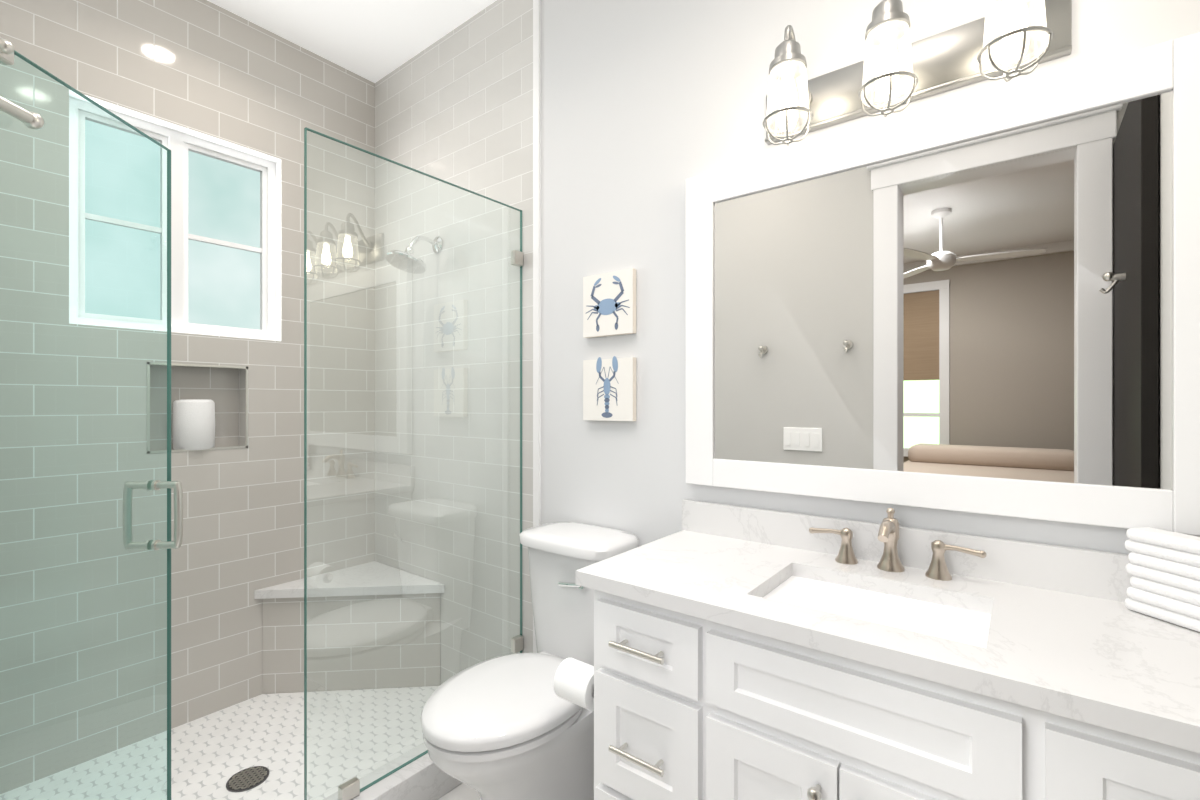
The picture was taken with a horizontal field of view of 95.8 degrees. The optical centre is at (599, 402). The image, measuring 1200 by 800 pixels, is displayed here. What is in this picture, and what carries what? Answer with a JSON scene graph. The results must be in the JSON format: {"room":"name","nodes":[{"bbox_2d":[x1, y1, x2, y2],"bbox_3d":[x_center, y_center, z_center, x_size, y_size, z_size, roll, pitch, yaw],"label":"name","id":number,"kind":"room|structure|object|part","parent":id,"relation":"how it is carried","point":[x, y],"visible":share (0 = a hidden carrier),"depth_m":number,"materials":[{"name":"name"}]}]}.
{"room":"bathroom","nodes":[
{"label":"bathroom","id":0,"kind":"room"},
{"bbox_2d":[0,0,374,793],"bbox_3d":[-1.567,-0.170,2.071,0.100,2.740,1.441,0,0,38],"label":"tiled wall","id":1,"kind":"structure","parent":0,"point":[206,70],"depth_m":1.97,"materials":[{"name":"tile"}]},
{"bbox_2d":[69,97,275,340],"bbox_3d":[-1.596,-0.642,2.070,0.045,0.765,0.643,0,0,38],"label":"window unit","id":2,"kind":"structure","parent":1,"relation":"in","point":[223,240],"depth_m":2.03,"materials":[{"name":"white"}]},
{"bbox_2d":[172,399,214,449],"bbox_3d":[-1.556,0.082,2.077,0.132,0.190,0.132,0,0,38],"label":"canister","id":3,"kind":"object","parent":1,"relation":"in","point":[193,425],"visible":1,"depth_m":2.03,"materials":[{"name":"white ceramic"}]},
{"bbox_2d":[147,362,247,453],"bbox_3d":[-1.516,0.017,2.056,0.006,0.326,0.319,0,0,38],"label":"trim","id":4,"kind":"structure","parent":1,"relation":"attached to","point":[246,406],"depth_m":2.05,"materials":[{"name":"grey tile"}]},
{"bbox_2d":[207,0,495,82],"bbox_3d":[-0.435,-1.540,1.189,2.769,0.001,1.441,0,0,38],"label":"ceiling","id":5,"kind":"structure","parent":0,"point":[374,41],"depth_m":2.20,"materials":[{"name":"white paint"}]},
{"bbox_2d":[438,783,480,799],"bbox_3d":[-0.093,1.200,0.846,1.807,0.001,1.561,0,0,38],"label":"floor","id":6,"kind":"structure","parent":0,"point":[462,791],"depth_m":1.66,"materials":[{"name":"tile"}]},
{"bbox_2d":[323,743,461,799],"bbox_3d":[-0.729,1.139,1.418,0.110,0.122,1.441,0,0,38],"label":"shower curb","id":7,"kind":"object","parent":6,"relation":"on","point":[424,777],"depth_m":1.59,"materials":[{"name":"white stone"}]},
{"bbox_2d":[0,37,182,799],"bbox_3d":[-1.163,0.230,1.184,0.149,1.880,0.657,0,0,-7],"label":"glass","id":8,"kind":"object","parent":7,"relation":"on","point":[32,120],"depth_m":1.31,"materials":[{"name":"teal"}]},
{"bbox_3d":[-1.180,0.233,1.194,0.427,1.874,0.481,0,0,38],"label":"door","id":9,"kind":"part","parent":8,"relation":"part of","materials":[{"name":"teal"}]},
{"bbox_3d":[-1.183,0.095,1.184,0.464,1.610,0.508,0,0,38],"label":"door handle","id":10,"kind":"part","parent":8,"relation":"part of","materials":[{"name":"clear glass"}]},
{"bbox_2d":[304,127,522,799],"bbox_3d":[-0.521,0.186,1.685,0.024,1.781,0.760,0,0,38],"label":"glass","id":11,"kind":"object","parent":7,"relation":"on","point":[350,789],"depth_m":1.59,"materials":[{"name":"teal"}]},
{"bbox_3d":[-0.521,0.186,1.685,0.010,1.780,0.759,0,0,38],"label":"panel","id":12,"kind":"part","parent":11,"relation":"part of","materials":[{"name":"teal"}]},
{"bbox_2d":[420,522,637,799],"bbox_3d":[-0.193,0.797,1.501,0.370,0.805,0.638,0,0,38],"label":"toilet","id":13,"kind":"object","parent":6,"relation":"on","point":[510,727],"visible":0.81,"depth_m":1.42,"materials":[{"name":"white ceramic"}]},
{"bbox_3d":[-0.245,0.783,1.434,0.370,0.068,0.469,0,0,38],"label":"seat","id":14,"kind":"part","parent":13,"relation":"part of","materials":[{"name":"white plastic"}]},
{"bbox_3d":[-0.195,1.009,1.498,0.356,0.382,0.607,0,0,38],"label":"bowl","id":15,"kind":"part","parent":13,"relation":"part of","materials":[{"name":"white ceramic"}]},
{"bbox_3d":[-0.076,0.512,1.540,0.088,0.028,0.031,0,0,38],"label":"flush lever","id":16,"kind":"part","parent":13,"relation":"part of","materials":[{"name":"silver metal"}]},
{"bbox_3d":[-0.069,0.417,1.661,0.362,0.045,0.233,0,0,38],"label":"tank lid","id":17,"kind":"part","parent":13,"relation":"part of","materials":[{"name":"white ceramic"}]},
{"bbox_2d":[553,499,1199,799],"bbox_3d":[0.470,0.709,1.072,1.191,0.982,0.509,0,0,38],"label":"bathroom vanity","id":18,"kind":"object","parent":6,"relation":"on","point":[744,653],"visible":1,"depth_m":0.93,"materials":[{"name":"white painted wood"},{"name":"white quartz"},{"name":"brushed nickel"}]},
{"bbox_2d":[808,507,986,580],"bbox_3d":[0.619,0.297,1.166,0.345,0.134,0.118,0,0,38],"label":"faucet","id":19,"kind":"object","parent":18,"relation":"on","point":[851,550],"depth_m":1.18,"materials":[{"name":"silver metal"}]},
{"bbox_2d":[375,0,1199,684],"bbox_3d":[0.007,-0.170,1.758,2.769,2.740,0.001,0,0,38],"label":"wall","id":20,"kind":"structure","parent":0,"point":[649,108],"depth_m":1.83,"materials":[{"name":"paint"}]},
{"bbox_2d":[385,236,442,273],"bbox_3d":[-0.759,-0.620,2.208,0.164,0.170,0.229,0,0,38],"label":"shower head","id":21,"kind":"object","parent":20,"relation":"attached to","point":[415,271],"depth_m":2.19},
{"bbox_2d":[533,0,540,652],"bbox_3d":[-0.226,-0.170,1.933,0.028,2.740,0.010,0,0,38],"label":"trim","id":22,"kind":"structure","parent":20,"relation":"attached to","point":[536,262],"depth_m":1.93,"materials":[{"name":"white"}]},
{"bbox_2d":[583,268,635,337],"bbox_3d":[0.028,-0.315,1.726,0.197,0.198,0.021,0,0,38],"label":"picture","id":23,"kind":"object","parent":20,"relation":"attached to","point":[609,309],"depth_m":1.71,"materials":[{"name":"white"}]},
{"bbox_2d":[583,356,635,420],"bbox_3d":[0.028,-0.045,1.726,0.197,0.204,0.021,0,0,38],"label":"picture","id":24,"kind":"object","parent":20,"relation":"attached to","point":[609,385],"depth_m":1.71,"materials":[{"name":"white"}]},
{"bbox_2d":[763,0,1071,145],"bbox_3d":[0.620,-0.745,1.161,0.600,0.276,0.184,0,0,38],"label":"sconce","id":25,"kind":"object","parent":20,"relation":"attached to","point":[1019,36],"visible":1,"depth_m":1.15,"materials":[{"name":"silver metal"}]},
{"bbox_2d":[686,32,1199,535],"bbox_3d":[0.664,-0.203,1.226,1.048,0.863,0.028,0,0,38],"label":"mirror","id":26,"kind":"object","parent":20,"relation":"attached to","point":[984,304],"visible":0.94,"depth_m":1.13,"materials":[{"name":"white mirror"}]},
{"label":"outside","id":27,"kind":"structure","parent":0,"visible":0},
{"bbox_2d":[0,686,437,799],"bbox_3d":[-1.109,1.207,1.714,1.062,0.026,1.441,0,0,38],"label":"shower pan","id":28,"kind":"object","parent":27,"point":[212,754],"visible":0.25,"depth_m":1.85,"materials":[{"name":"white tile"}]},
{"bbox_2d":[226,766,268,791],"bbox_3d":[-1.117,1.191,1.718,0.116,0.005,0.116,0,0,38],"label":"shower drain","id":29,"kind":"object","parent":28,"relation":"on","point":[246,779],"visible":1,"depth_m":1.71,"materials":[{"name":"silver metal"}]},
{"bbox_2d":[262,593,439,693],"bbox_3d":[-1.046,0.994,2.431,0.712,0.398,0.356,0,0,-5],"label":"shower bench","id":30,"kind":"object","parent":28,"relation":"on","point":[282,645],"visible":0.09,"depth_m":2.25,"materials":[{"name":"tile"}]},
{"bbox_2d":[254,561,444,598],"bbox_3d":[-1.027,0.777,2.233,0.549,0.035,0.518,0,0,38],"label":"shower bench","id":31,"kind":"object","parent":30,"relation":"on","point":[293,589],"visible":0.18,"depth_m":2.27,"materials":[{"name":"white stone"}]}
]}

